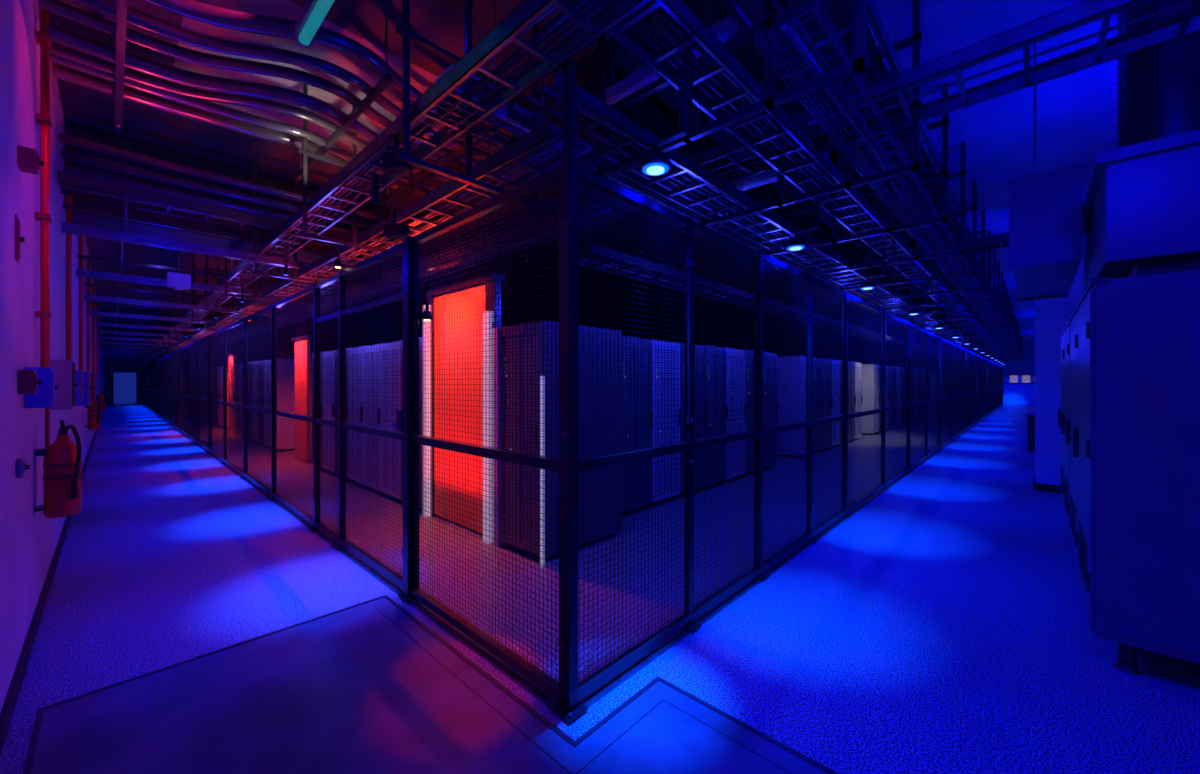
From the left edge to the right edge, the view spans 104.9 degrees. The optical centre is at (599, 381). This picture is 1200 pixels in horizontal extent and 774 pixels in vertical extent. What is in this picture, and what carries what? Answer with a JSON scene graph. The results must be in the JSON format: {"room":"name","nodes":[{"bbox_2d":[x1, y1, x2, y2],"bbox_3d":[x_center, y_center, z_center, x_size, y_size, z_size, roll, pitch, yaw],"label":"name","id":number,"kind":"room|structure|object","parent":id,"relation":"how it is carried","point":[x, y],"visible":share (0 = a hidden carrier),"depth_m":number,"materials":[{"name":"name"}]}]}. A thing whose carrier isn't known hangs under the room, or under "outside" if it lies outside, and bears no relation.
{"room":"server room","nodes":[
{"label":"server room","id":0,"kind":"room"},
{"bbox_2d":[0,0,104,712],"bbox_3d":[-16.471,-0.550,14.965,47.900,4.100,0.200,0,0,43],"label":"wall","id":1,"kind":"structure","parent":0,"point":[29,539],"depth_m":2.47,"materials":[{"name":"white paint"}]},
{"bbox_2d":[15,214,24,262],"bbox_3d":[-2.843,-0.700,2.262,0.100,0.220,0.024,0,0,43],"label":"safety sign","id":2,"kind":"object","parent":1,"relation":"attached to","point":[18,239],"visible":1,"depth_m":2.24,"materials":[{"name":"red"}]},
{"bbox_2d":[16,458,29,477],"bbox_3d":[-2.837,0.420,2.268,0.070,0.090,0.040,0,0,43],"label":"light switch","id":3,"kind":"object","parent":1,"relation":"attached to","point":[20,464],"visible":1,"depth_m":2.24,"materials":[{"name":"grey plastic"}]},
{"bbox_2d":[18,370,40,393],"bbox_3d":[-2.900,0.000,2.347,0.100,0.120,0.070,0,0,43],"label":"junction box","id":4,"kind":"object","parent":1,"relation":"attached to","point":[28,381],"visible":1,"depth_m":2.31,"materials":[{"name":"red"}]},
{"bbox_2d":[18,145,43,174],"bbox_3d":[-2.882,-1.120,2.337,0.100,0.100,0.080,0,0,43],"label":"junction box","id":5,"kind":"object","parent":1,"relation":"attached to","point":[29,161],"visible":1,"depth_m":2.30,"materials":[{"name":"grey plastic"}]},
{"bbox_2d":[25,367,57,407],"bbox_3d":[-3.126,0.030,2.588,0.260,0.220,0.110,0,0,43],"label":"box","id":6,"kind":"object","parent":1,"relation":"attached to","point":[45,396],"visible":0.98,"depth_m":2.51,"materials":[{"name":"blue plastic"}]},
{"bbox_2d":[35,8,51,447],"bbox_3d":[-3.482,-0.950,2.890,0.231,2.900,0.060,0,0,43],"label":"conduit","id":7,"kind":"object","parent":1,"relation":"attached to","point":[43,38],"visible":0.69,"depth_m":2.84,"materials":[{"name":"red metal"}]},
{"bbox_2d":[0,410,102,756],"bbox_3d":[-16.397,1.445,15.043,47.500,0.110,0.015,0,0,43],"label":"baseboard","id":8,"kind":"structure","parent":1,"relation":"attached to","point":[7,711],"depth_m":2.51,"materials":[{"name":"black rubber"}]},
{"bbox_2d":[34,420,81,517],"bbox_3d":[-3.349,0.530,2.854,0.213,0.601,0.191,0,0,43],"label":"fire extinguisher","id":9,"kind":"object","parent":1,"relation":"attached to","point":[62,461],"visible":1,"depth_m":2.84,"materials":[{"name":"red paint"}]},
{"bbox_2d":[50,360,76,409],"bbox_3d":[-4.025,0.020,3.457,0.340,0.360,0.140,0,0,43],"label":"control panel","id":10,"kind":"object","parent":1,"relation":"attached to","point":[65,370],"visible":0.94,"depth_m":3.35,"materials":[{"name":"grey"}]},
{"bbox_2d":[76,370,83,402],"bbox_3d":[-4.970,0.040,4.349,0.300,0.300,0.140,0,0,43],"label":"control panel","id":11,"kind":"object","parent":1,"relation":"attached to","point":[79,375],"visible":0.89,"depth_m":4.28,"materials":[{"name":"blue metal"}]},
{"bbox_2d":[66,147,97,375],"bbox_3d":[-9.980,-1.200,9.022,13.140,2.200,0.040,0,0,43],"label":"conduit","id":12,"kind":"object","parent":1,"relation":"attached to","point":[68,162],"visible":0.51,"depth_m":6.29,"materials":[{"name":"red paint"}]},
{"bbox_2d":[75,372,91,405],"bbox_3d":[-6.276,0.080,5.588,0.500,0.400,0.150,0,0,43],"label":"control panel","id":13,"kind":"object","parent":1,"relation":"attached to","point":[86,375],"visible":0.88,"depth_m":5.45,"materials":[{"name":"blue plastic"}]},
{"bbox_2d":[85,397,100,429],"bbox_3d":[-8.862,0.530,8.057,0.213,0.601,0.191,0,0,43],"label":"fire extinguisher","id":14,"kind":"object","parent":1,"relation":"attached to","point":[94,409],"visible":0.86,"depth_m":8.04,"materials":[{"name":"red paint"}]},
{"bbox_2d":[90,373,95,400],"bbox_3d":[-8.167,0.080,7.373,0.500,0.450,0.150,0,0,43],"label":"control panel","id":15,"kind":"object","parent":1,"relation":"attached to","point":[92,375],"visible":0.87,"depth_m":7.23,"materials":[{"name":"red"}]},
{"bbox_2d":[95,376,99,395],"bbox_3d":[-10.349,0.080,9.432,0.500,0.400,0.150,0,0,43],"label":"control panel","id":16,"kind":"object","parent":1,"relation":"attached to","point":[97,385],"visible":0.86,"depth_m":9.30,"materials":[{"name":"blue metal"}]},
{"bbox_2d":[96,390,104,409],"bbox_3d":[-14.680,0.530,13.547,0.213,0.601,0.191,0,0,43],"label":"fire extinguisher","id":17,"kind":"object","parent":1,"relation":"attached to","point":[101,396],"visible":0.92,"depth_m":13.54,"materials":[{"name":"red paint"}]},
{"bbox_2d":[57,171,438,263],"bbox_3d":[-3.383,-1.665,5.048,0.350,0.090,3.301,0,0,43],"label":"tray","id":18,"kind":"object","parent":1,"relation":"attached to","point":[75,185],"visible":0.61,"depth_m":4.34,"materials":[{"name":"grey metal"}]},
{"bbox_2d":[59,133,473,252],"bbox_3d":[-3.377,-2.000,5.455,0.580,0.180,3.900,0,0,43],"label":"cable tray","id":19,"kind":"object","parent":1,"relation":"attached to","point":[63,138],"visible":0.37,"depth_m":4.60,"materials":[{"name":"grey metal"}]},
{"bbox_2d":[105,344,310,403],"bbox_3d":[-19.225,-0.550,46.796,0.200,4.100,42.320,0,0,43],"label":"wall","id":20,"kind":"structure","parent":0,"point":[111,366],"depth_m":32.45,"materials":[{"name":"white paint"}]},
{"bbox_2d":[113,372,136,403],"bbox_3d":[-32.974,0.400,32.011,0.092,2.200,1.200,0,0,43],"label":"door","id":21,"kind":"structure","parent":20,"relation":"in","point":[124,383],"depth_m":31.99,"materials":[{"name":"blue"}]},
{"bbox_2d":[435,0,492,121],"bbox_3d":[-0.782,-2.099,2.690,0.210,0.998,0.280,0,0,43],"label":"cable tray","id":22,"kind":"object","parent":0,"point":[473,79],"depth_m":2.65,"materials":[{"name":"grey metal"}]},
{"bbox_2d":[50,0,1118,353],"bbox_3d":[-1.879,-2.700,30.428,47.900,0.200,42.720,0,0,43],"label":"ceiling","id":23,"kind":"structure","parent":0,"point":[1077,113],"depth_m":4.77,"materials":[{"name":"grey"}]},
{"bbox_2d":[61,121,342,360],"bbox_3d":[-17.498,-1.999,17.738,36.700,1.198,2.418,0,0,43],"label":"beams","id":24,"kind":"structure","parent":23,"relation":"attached to","point":[69,228],"depth_m":6.61,"materials":[{"name":"metal"}]},
{"bbox_2d":[143,0,652,356],"bbox_3d":[-15.458,-1.545,16.402,43.001,0.090,0.280,0,0,43],"label":"tray","id":25,"kind":"object","parent":24,"relation":"on","point":[528,13],"visible":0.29,"depth_m":2.46,"materials":[{"name":"metal"}]},
{"bbox_2d":[142,172,378,358],"bbox_3d":[-14.981,-1.327,15.925,36.780,0.346,0.054,0,0,43],"label":"brackets","id":26,"kind":"object","parent":25,"relation":"hanging from","point":[286,271],"depth_m":4.98,"materials":[{"name":"black"}]},
{"bbox_2d":[380,134,418,172],"bbox_3d":[-1.229,-1.400,2.826,0.200,0.200,0.090,0,0,9],"label":"security camera","id":27,"kind":"object","parent":25,"relation":"attached to","point":[390,164],"visible":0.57,"depth_m":2.80,"materials":[{"name":"black plastic"}]},
{"bbox_2d":[66,122,424,282],"bbox_3d":[-4.358,-2.140,6.237,0.940,0.900,3.710,0,0,43],"label":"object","id":28,"kind":"object","parent":23,"relation":"hanging from","point":[82,218],"visible":0.17,"depth_m":5.27,"materials":[{"name":"grey metal"}]},
{"bbox_2d":[167,239,190,289],"bbox_3d":[-5.005,-1.400,5.479,0.160,0.600,0.200,0,0,43],"label":"hanging sign","id":29,"kind":"object","parent":28,"relation":"attached to","point":[177,281],"visible":1,"depth_m":5.44,"materials":[{"name":"grey plastic"}]},
{"bbox_2d":[295,0,334,49],"bbox_3d":[-1.433,-2.319,2.452,1.050,0.558,0.080,0,0,43],"label":"light","id":30,"kind":"object","parent":23,"relation":"hanging from","point":[314,12],"visible":1,"depth_m":2.64,"materials":[{"name":"teal"}]},
{"bbox_2d":[136,0,592,362],"bbox_3d":[-15.150,-1.874,16.875,40.040,1.448,1.550,0,0,43],"label":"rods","id":31,"kind":"object","parent":23,"relation":"hanging from","point":[404,30],"visible":0.38,"depth_m":3.99,"materials":[{"name":"grey metal"}]},
{"bbox_2d":[146,120,600,361],"bbox_3d":[-15.442,-1.365,17.075,42.101,0.090,0.400,0,0,43],"label":"tray","id":32,"kind":"object","parent":31,"relation":"hanging from","point":[540,137],"visible":0.56,"depth_m":3.46,"materials":[{"name":"metal"}]},
{"bbox_2d":[172,182,608,356],"bbox_3d":[-15.013,-1.745,18.258,41.101,0.090,0.450,0,0,43],"label":"tray","id":33,"kind":"object","parent":31,"relation":"attached to","point":[555,189],"visible":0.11,"depth_m":5.36,"materials":[{"name":"grey metal"}]},
{"bbox_2d":[164,193,620,364],"bbox_3d":[-15.170,-1.232,17.581,41.803,0.080,0.355,0,0,43],"label":"basket tray","id":34,"kind":"object","parent":31,"relation":"attached to","point":[582,209],"visible":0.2,"depth_m":4.31,"materials":[{"name":"metal"}]},
{"bbox_2d":[420,253,467,276],"bbox_3d":[-1.640,-1.156,4.600,1.100,0.082,0.060,0,0,43],"label":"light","id":35,"kind":"object","parent":34,"relation":"attached to","point":[459,257],"visible":0.48,"depth_m":4.45,"materials":[{"name":"grey metal"}]},
{"bbox_2d":[418,86,973,355],"bbox_3d":[12.374,-1.552,16.646,0.355,0.080,38.803,0,0,43],"label":"basket tray","id":36,"kind":"object","parent":31,"relation":"hanging from","point":[475,132],"visible":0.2,"depth_m":3.46,"materials":[{"name":"metal"}]},
{"bbox_2d":[512,63,982,351],"bbox_3d":[12.400,-2.225,17.585,1.160,0.610,37.400,0,0,43],"label":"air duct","id":37,"kind":"object","parent":31,"relation":"hanging from","point":[643,112],"visible":0.09,"depth_m":5.22,"materials":[{"name":"grey metal"}]},
{"bbox_2d":[578,242,978,365],"bbox_3d":[12.542,-1.145,17.589,0.400,0.090,37.201,0,0,43],"label":"tray","id":38,"kind":"object","parent":31,"relation":"hanging from","point":[675,276],"visible":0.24,"depth_m":5.31,"materials":[{"name":"grey metal"}]},
{"bbox_2d":[490,0,554,144],"bbox_3d":[-0.544,-2.159,3.139,0.080,0.878,0.580,0,0,43],"label":"light","id":39,"kind":"object","parent":23,"relation":"hanging from","point":[500,110],"visible":0.06,"depth_m":3.00,"materials":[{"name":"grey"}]},
{"bbox_2d":[605,48,660,105],"bbox_3d":[0.240,-2.139,3.142,0.478,0.388,0.080,0,0,43],"label":"light","id":40,"kind":"object","parent":23,"relation":"hanging from","point":[644,76],"depth_m":3.14,"materials":[{"name":"grey"}]},
{"bbox_2d":[708,0,737,42],"bbox_3d":[0.732,-2.095,2.678,0.183,0.298,0.080,0,0,43],"label":"light","id":41,"kind":"object","parent":23,"relation":"hanging from","point":[724,30],"depth_m":2.65,"materials":[{"name":"grey"}]},
{"bbox_2d":[730,169,776,190],"bbox_3d":[1.367,-1.754,4.073,0.422,0.108,0.080,0,0,43],"label":"light","id":42,"kind":"object","parent":23,"relation":"hanging from","point":[760,179],"depth_m":4.03,"materials":[{"name":"grey"}]},
{"bbox_2d":[576,0,1022,359],"bbox_3d":[13.018,-1.999,15.937,1.860,1.198,36.490,0,0,43],"label":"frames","id":43,"kind":"object","parent":23,"relation":"hanging from","point":[772,20],"visible":0.7,"depth_m":4.00,"materials":[{"name":"grey metal"}]},
{"bbox_2d":[507,70,998,359],"bbox_3d":[12.845,-1.495,16.409,0.400,0.090,38.501,0,0,43],"label":"tray","id":44,"kind":"object","parent":43,"relation":"attached to","point":[587,103],"visible":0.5,"depth_m":3.49,"materials":[{"name":"metal"}]},
{"bbox_2d":[585,0,997,337],"bbox_3d":[13.006,-2.215,15.913,1.015,0.310,39.000,0,0,43],"label":"pipes","id":45,"kind":"object","parent":43,"relation":"on","point":[734,8],"visible":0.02,"depth_m":3.24,"materials":[{"name":"grey metal"}]},
{"bbox_2d":[596,0,1005,356],"bbox_3d":[13.303,-1.655,15.977,0.300,0.090,38.501,0,0,43],"label":"tray","id":46,"kind":"object","parent":43,"relation":"attached to","point":[678,15],"visible":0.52,"depth_m":2.84,"materials":[{"name":"metal"}]},
{"bbox_2d":[640,65,1007,362],"bbox_3d":[13.387,-1.374,16.278,0.272,0.472,38.187,0,0,43],"label":"recessed light","id":47,"kind":"object","parent":46,"relation":"hanging from","point":[654,163],"depth_m":2.47,"materials":[{"name":"metal"}]},
{"bbox_2d":[755,0,1017,352],"bbox_3d":[13.838,-1.552,15.815,0.265,0.080,38.003,0,0,43],"label":"basket tray","id":48,"kind":"object","parent":43,"relation":"attached to","point":[864,132],"visible":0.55,"depth_m":2.84,"materials":[{"name":"metal"}]},
{"bbox_2d":[767,232,1008,281],"bbox_3d":[4.590,-1.755,6.118,4.681,0.090,0.400,0,0,43],"label":"tray","id":49,"kind":"object","parent":43,"relation":"attached to","point":[996,241],"visible":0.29,"depth_m":5.99,"materials":[{"name":"grey metal"}]},
{"bbox_2d":[767,0,1011,344],"bbox_3d":[13.472,-1.905,15.405,0.350,0.090,39.101,0,0,43],"label":"tray","id":50,"kind":"object","parent":43,"relation":"attached to","point":[873,17],"visible":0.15,"depth_m":2.92,"materials":[{"name":"metal"}]},
{"bbox_2d":[583,0,1199,218],"bbox_3d":[1.708,-1.755,3.063,4.680,0.090,0.500,0,0,43],"label":"tray","id":51,"kind":"object","parent":43,"relation":"attached to","point":[1187,23],"visible":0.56,"depth_m":2.56,"materials":[{"name":"metal"}]},
{"bbox_2d":[0,403,1199,773],"bbox_3d":[-1.879,1.600,30.428,47.900,0.200,42.720,0,0,43],"label":"floor","id":52,"kind":"structure","parent":0,"point":[942,626],"depth_m":3.12,"materials":[{"name":"plastic"}]},
{"bbox_2d":[219,367,220,426],"bbox_3d":[-12.132,0.485,15.447,0.600,2.030,1.025,0,0,43],"label":"rack","id":53,"kind":"object","parent":52,"relation":"on","point":[219,367],"visible":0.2,"depth_m":14.91,"materials":[{"name":"grey metal"}]},
{"bbox_2d":[231,365,237,433],"bbox_3d":[-10.307,0.485,13.724,0.600,2.030,1.025,0,0,43],"label":"rack","id":54,"kind":"object","parent":52,"relation":"on","point":[233,369],"visible":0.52,"depth_m":13.37,"materials":[{"name":"grey metal"}]},
{"bbox_2d":[235,363,241,435],"bbox_3d":[-9.867,0.485,13.309,0.600,2.030,1.025,0,0,43],"label":"rack","id":55,"kind":"object","parent":52,"relation":"on","point":[236,365],"visible":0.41,"depth_m":13.04,"materials":[{"name":"grey metal"}]},
{"bbox_2d":[240,364,241,434],"bbox_3d":[-9.427,0.485,12.893,0.600,2.030,1.025,0,0,43],"label":"rack","id":56,"kind":"object","parent":52,"relation":"on","point":[240,364],"visible":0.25,"depth_m":12.60,"materials":[{"name":"grey metal"}]},
{"bbox_2d":[249,361,257,439],"bbox_3d":[-8.547,0.485,12.063,0.600,2.030,1.025,0,0,43],"label":"rack","id":57,"kind":"object","parent":52,"relation":"on","point":[257,361],"visible":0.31,"depth_m":11.63,"materials":[{"name":"grey metal"}]},
{"bbox_2d":[253,360,261,441],"bbox_3d":[-8.107,0.485,11.648,0.600,2.030,1.025,0,0,43],"label":"rack","id":58,"kind":"object","parent":52,"relation":"on","point":[260,360],"visible":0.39,"depth_m":11.32,"materials":[{"name":"grey metal"}]},
{"bbox_2d":[258,360,264,443],"bbox_3d":[-7.667,0.485,11.232,0.600,2.030,1.025,0,0,43],"label":"rack","id":59,"kind":"object","parent":52,"relation":"on","point":[261,363],"visible":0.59,"depth_m":10.87,"materials":[{"name":"grey metal"}]},
{"bbox_2d":[264,360,270,446],"bbox_3d":[-7.227,0.485,10.817,0.600,2.030,1.025,0,0,43],"label":"rack","id":60,"kind":"object","parent":52,"relation":"on","point":[265,364],"visible":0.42,"depth_m":10.59,"materials":[{"name":"grey metal"}]},
{"bbox_2d":[270,358,310,451],"bbox_3d":[-6.787,0.485,10.402,0.600,2.030,1.025,0,0,43],"label":"rack","id":61,"kind":"object","parent":52,"relation":"on","point":[278,358],"visible":0.12,"depth_m":9.97,"materials":[{"name":"grey metal"}]},
{"bbox_2d":[291,335,310,461],"bbox_3d":[-5.673,0.310,8.791,1.140,2.340,0.120,0,0,43],"label":"curtain","id":62,"kind":"object","parent":52,"relation":"on","point":[309,337],"visible":0.48,"depth_m":8.64,"materials":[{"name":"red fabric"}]},
{"bbox_2d":[320,351,328,470],"bbox_3d":[-4.521,0.485,8.264,0.600,2.030,1.025,0,0,43],"label":"rack","id":63,"kind":"object","parent":52,"relation":"on","point":[321,353],"visible":0.11,"depth_m":7.77,"materials":[{"name":"grey metal"}]},
{"bbox_2d":[323,349,337,471],"bbox_3d":[-4.081,0.485,7.849,0.600,2.030,1.025,0,0,43],"label":"rack","id":64,"kind":"object","parent":52,"relation":"on","point":[328,376],"visible":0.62,"depth_m":7.50,"materials":[{"name":"grey metal"}]},
{"bbox_2d":[337,347,356,481],"bbox_3d":[-3.641,0.485,7.434,0.600,2.030,1.025,0,0,43],"label":"rack","id":65,"kind":"object","parent":52,"relation":"on","point":[350,347],"visible":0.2,"depth_m":6.94,"materials":[{"name":"grey metal"}]},
{"bbox_2d":[350,345,370,487],"bbox_3d":[-3.201,0.485,7.018,0.600,2.030,1.025,0,0,43],"label":"rack","id":66,"kind":"object","parent":52,"relation":"on","point":[359,347],"visible":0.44,"depth_m":6.66,"materials":[{"name":"grey metal"}]},
{"bbox_2d":[141,158,588,722],"bbox_3d":[-15.738,0.250,16.818,43.022,2.500,0.120,0,0,43],"label":"fence","id":67,"kind":"object","parent":52,"relation":"on","point":[565,690],"visible":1,"depth_m":3.17,"materials":[{"name":"black metal"}]},
{"bbox_2d":[316,291,402,430],"bbox_3d":[-2.137,-0.150,3.928,2.100,0.980,0.116,0,0,43],"label":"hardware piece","id":68,"kind":"object","parent":67,"relation":"attached to","point":[395,297],"visible":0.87,"depth_m":3.59,"materials":[{"name":"black metal"}]},
{"bbox_2d":[381,209,411,238],"bbox_3d":[-1.569,-1.220,3.559,0.200,0.200,0.090,0,0,9],"label":"security camera","id":69,"kind":"object","parent":67,"relation":"attached to","point":[395,230],"visible":0.99,"depth_m":3.53,"materials":[{"name":"black plastic"}]},
{"bbox_2d":[422,302,431,320],"bbox_3d":[-1.196,-0.487,3.191,0.068,0.126,0.068,0,0,43],"label":"light","id":70,"kind":"object","parent":67,"relation":"attached to","point":[426,311],"visible":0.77,"depth_m":3.17,"materials":[{"name":"black"}]},
{"bbox_2d":[363,343,385,494],"bbox_3d":[-2.761,0.485,6.603,0.600,2.030,1.025,0,0,43],"label":"rack","id":71,"kind":"object","parent":52,"relation":"on","point":[377,345],"visible":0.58,"depth_m":6.25,"materials":[{"name":"grey metal"}]},
{"bbox_2d":[381,340,402,498],"bbox_3d":[-2.321,0.485,6.188,0.600,2.030,1.025,0,0,43],"label":"rack","id":72,"kind":"object","parent":52,"relation":"on","point":[397,348],"visible":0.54,"depth_m":5.83,"materials":[{"name":"grey metal"}]},
{"bbox_2d":[402,337,422,507],"bbox_3d":[-1.881,0.485,5.773,0.600,2.030,1.025,0,0,43],"label":"rack","id":73,"kind":"object","parent":52,"relation":"on","point":[420,337],"visible":0.06,"depth_m":5.28,"materials":[{"name":"grey metal"}]},
{"bbox_2d":[31,597,827,773],"bbox_3d":[-0.114,1.498,1.256,4.690,0.004,2.090,0,0,43],"label":"access panel","id":74,"kind":"object","parent":52,"relation":"on","point":[348,691],"visible":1,"depth_m":2.02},
{"bbox_2d":[375,607,792,773],"bbox_3d":[0.337,1.495,1.734,4.490,0.002,0.585,0,0,43],"label":"trim","id":75,"kind":"structure","parent":74,"relation":"on","point":[375,607],"depth_m":2.00,"materials":[{"name":"grey metal"}]},
{"bbox_2d":[23,595,838,773],"bbox_3d":[-0.122,1.496,1.263,4.712,0.008,2.134,0,0,43],"label":"trim","id":76,"kind":"structure","parent":52,"relation":"on","point":[32,748],"depth_m":2.14,"materials":[{"name":"grey metal"}]},
{"bbox_2d":[423,272,504,543],"bbox_3d":[-1.451,0.240,4.779,1.350,2.520,0.160,0,0,43],"label":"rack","id":77,"kind":"object","parent":52,"relation":"on","point":[472,376],"visible":0.73,"depth_m":4.71,"materials":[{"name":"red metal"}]},
{"bbox_2d":[493,320,620,566],"bbox_3d":[-0.377,0.475,4.354,0.715,2.050,1.025,0,0,43],"label":"rack","id":78,"kind":"object","parent":52,"relation":"on","point":[583,349],"depth_m":4.10,"materials":[{"name":"grey metal"}]},
{"bbox_2d":[621,335,652,511],"bbox_3d":[0.059,0.485,5.581,1.025,2.030,0.600,0,0,43],"label":"rack","id":79,"kind":"object","parent":52,"relation":"on","point":[633,340],"visible":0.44,"depth_m":5.25,"materials":[{"name":"grey metal"}]},
{"bbox_2d":[646,339,681,506],"bbox_3d":[0.474,0.485,6.021,1.025,2.030,0.600,0,0,43],"label":"rack","id":80,"kind":"object","parent":52,"relation":"on","point":[669,376],"visible":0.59,"depth_m":5.71,"materials":[{"name":"grey metal"}]},
{"bbox_2d":[673,342,705,497],"bbox_3d":[0.890,0.485,6.461,1.025,2.030,0.600,0,0,43],"label":"rack","id":81,"kind":"object","parent":52,"relation":"on","point":[681,343],"visible":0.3,"depth_m":6.22,"materials":[{"name":"grey metal"}]},
{"bbox_2d":[701,344,727,489],"bbox_3d":[1.305,0.485,6.901,1.025,2.030,0.600,0,0,43],"label":"rack","id":82,"kind":"object","parent":52,"relation":"on","point":[720,350],"visible":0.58,"depth_m":6.56,"materials":[{"name":"grey metal"}]},
{"bbox_2d":[719,347,745,482],"bbox_3d":[1.720,0.485,7.341,1.025,2.030,0.600,0,0,43],"label":"rack","id":83,"kind":"object","parent":52,"relation":"on","point":[730,373],"visible":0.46,"depth_m":6.95,"materials":[{"name":"grey metal"}]},
{"bbox_2d":[737,349,753,476],"bbox_3d":[2.135,0.485,7.781,1.025,2.030,0.600,0,0,43],"label":"rack","id":84,"kind":"object","parent":52,"relation":"on","point":[750,358],"visible":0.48,"depth_m":7.35,"materials":[{"name":"grey metal"}]},
{"bbox_2d":[763,351,777,466],"bbox_3d":[2.551,0.485,8.221,1.025,2.030,0.600,0,0,43],"label":"rack","id":85,"kind":"object","parent":52,"relation":"on","point":[775,403],"visible":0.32,"depth_m":7.93,"materials":[{"name":"grey metal"}]},
{"bbox_2d":[578,166,1003,706],"bbox_3d":[13.279,0.250,16.316,0.120,2.500,39.040,0,0,43],"label":"fence","id":86,"kind":"object","parent":52,"relation":"on","point":[994,372],"visible":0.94,"depth_m":3.29,"materials":[{"name":"black metal"}]},
{"bbox_2d":[777,355,813,457],"bbox_3d":[3.789,0.485,9.534,1.025,2.030,0.600,0,0,43],"label":"rack","id":87,"kind":"object","parent":52,"relation":"on","point":[783,358],"visible":0.25,"depth_m":9.13,"materials":[{"name":"grey metal"}]},
{"bbox_2d":[813,357,823,451],"bbox_3d":[4.205,0.485,9.974,1.025,2.030,0.600,0,0,43],"label":"rack","id":88,"kind":"object","parent":52,"relation":"on","point":[814,358],"visible":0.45,"depth_m":9.75,"materials":[{"name":"grey metal"}]},
{"bbox_2d":[820,358,832,451],"bbox_3d":[4.620,0.485,10.414,1.025,2.030,0.600,0,0,43],"label":"rack","id":89,"kind":"object","parent":52,"relation":"on","point":[826,362],"visible":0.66,"depth_m":10.08,"materials":[{"name":"grey metal"}]},
{"bbox_2d":[828,359,840,448],"bbox_3d":[5.035,0.485,10.854,1.025,2.030,0.600,0,0,43],"label":"rack","id":90,"kind":"object","parent":52,"relation":"on","point":[838,362],"visible":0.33,"depth_m":10.67,"materials":[{"name":"grey metal"}]},
{"bbox_2d":[837,360,841,445],"bbox_3d":[5.450,0.485,11.294,1.025,2.030,0.600,0,0,43],"label":"rack","id":91,"kind":"object","parent":52,"relation":"on","point":[838,360],"visible":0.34,"depth_m":10.84,"materials":[{"name":"grey metal"}]},
{"bbox_2d":[849,362,853,440],"bbox_3d":[5.866,0.485,11.734,1.025,2.030,0.600,0,0,43],"label":"rack","id":92,"kind":"object","parent":52,"relation":"on","point":[849,362],"visible":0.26,"depth_m":11.46,"materials":[{"name":"grey metal"}]},
{"bbox_2d":[850,361,861,440],"bbox_3d":[6.281,0.485,12.174,1.025,2.030,0.600,0,0,43],"label":"rack","id":93,"kind":"object","parent":52,"relation":"on","point":[850,361],"visible":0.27,"depth_m":11.88,"materials":[{"name":"grey metal"}]},
{"bbox_2d":[861,363,878,433],"bbox_3d":[7.520,0.485,13.487,1.025,2.030,0.600,0,0,43],"label":"rack","id":94,"kind":"object","parent":52,"relation":"on","point":[865,363],"visible":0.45,"depth_m":13.06,"materials":[{"name":"grey metal"}]},
{"bbox_2d":[886,366,888,428],"bbox_3d":[8.350,0.485,14.367,1.025,2.030,0.600,0,0,43],"label":"rack","id":95,"kind":"object","parent":52,"relation":"on","point":[887,393],"visible":0.12,"depth_m":14.21,"materials":[{"name":"grey metal"}]},
{"bbox_2d":[886,365,891,428],"bbox_3d":[8.765,0.485,14.807,1.025,2.030,0.600,0,0,43],"label":"rack","id":96,"kind":"object","parent":52,"relation":"on","point":[889,367],"visible":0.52,"depth_m":14.51,"materials":[{"name":"grey metal"}]},
{"bbox_2d":[890,367,896,428],"bbox_3d":[9.181,0.485,15.247,1.025,2.030,0.600,0,0,43],"label":"rack","id":97,"kind":"object","parent":52,"relation":"on","point":[895,367],"visible":0.17,"depth_m":15.03,"materials":[{"name":"grey metal"}]},
{"bbox_2d":[896,366,904,424],"bbox_3d":[10.011,0.485,16.127,1.025,2.030,0.600,0,0,43],"label":"rack","id":98,"kind":"object","parent":52,"relation":"on","point":[896,366],"visible":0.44,"depth_m":15.78,"materials":[{"name":"grey metal"}]},
{"bbox_2d":[1026,414,1034,449],"bbox_3d":[9.414,1.100,9.954,0.310,0.800,0.440,0,0,43],"label":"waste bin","id":99,"kind":"object","parent":52,"relation":"on","point":[1030,417],"visible":0.45,"depth_m":9.87,"materials":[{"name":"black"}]},
{"bbox_2d":[1058,318,1070,536],"bbox_3d":[4.910,0.480,4.158,1.065,2.040,1.812,0,0,43],"label":"tall cabinet","id":100,"kind":"object","parent":52,"relation":"on","point":[1064,412],"visible":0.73,"depth_m":4.37,"materials":[{"name":"grey metal"}]},
{"bbox_2d":[1066,270,1199,674],"bbox_3d":[3.579,0.480,2.747,1.065,2.040,1.892,0,0,43],"label":"tall cabinet","id":101,"kind":"object","parent":52,"relation":"on","point":[1133,425],"visible":1,"depth_m":2.30,"materials":[{"name":"grey metal"}]},
{"bbox_2d":[1083,0,1199,291],"bbox_3d":[3.627,-1.569,2.765,1.000,2.058,1.680,0,0,43],"label":"duct","id":102,"kind":"object","parent":101,"relation":"on","point":[1141,202],"visible":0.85,"depth_m":2.45,"materials":[{"name":"grey galvanised steel"}]},
{"bbox_2d":[775,343,1034,404],"bbox_3d":[12.639,-0.550,45.959,47.700,4.100,0.200,0,0,43],"label":"wall","id":103,"kind":"structure","parent":0,"point":[1012,393],"depth_m":31.45,"materials":[{"name":"white paint"}]},
{"bbox_2d":[1003,374,1034,383],"bbox_3d":[28.625,-0.200,30.698,2.700,0.640,0.050,0,0,43],"label":"window","id":104,"kind":"structure","parent":103,"relation":"in","point":[1013,377],"depth_m":31.05,"materials":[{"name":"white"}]},
{"bbox_2d":[1034,184,1087,492],"bbox_3d":[6.816,-0.549,6.149,1.505,4.098,0.740,0,0,43],"label":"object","id":105,"kind":"structure","parent":0,"point":[1052,315],"depth_m":6.29,"materials":[{"name":"metal"}]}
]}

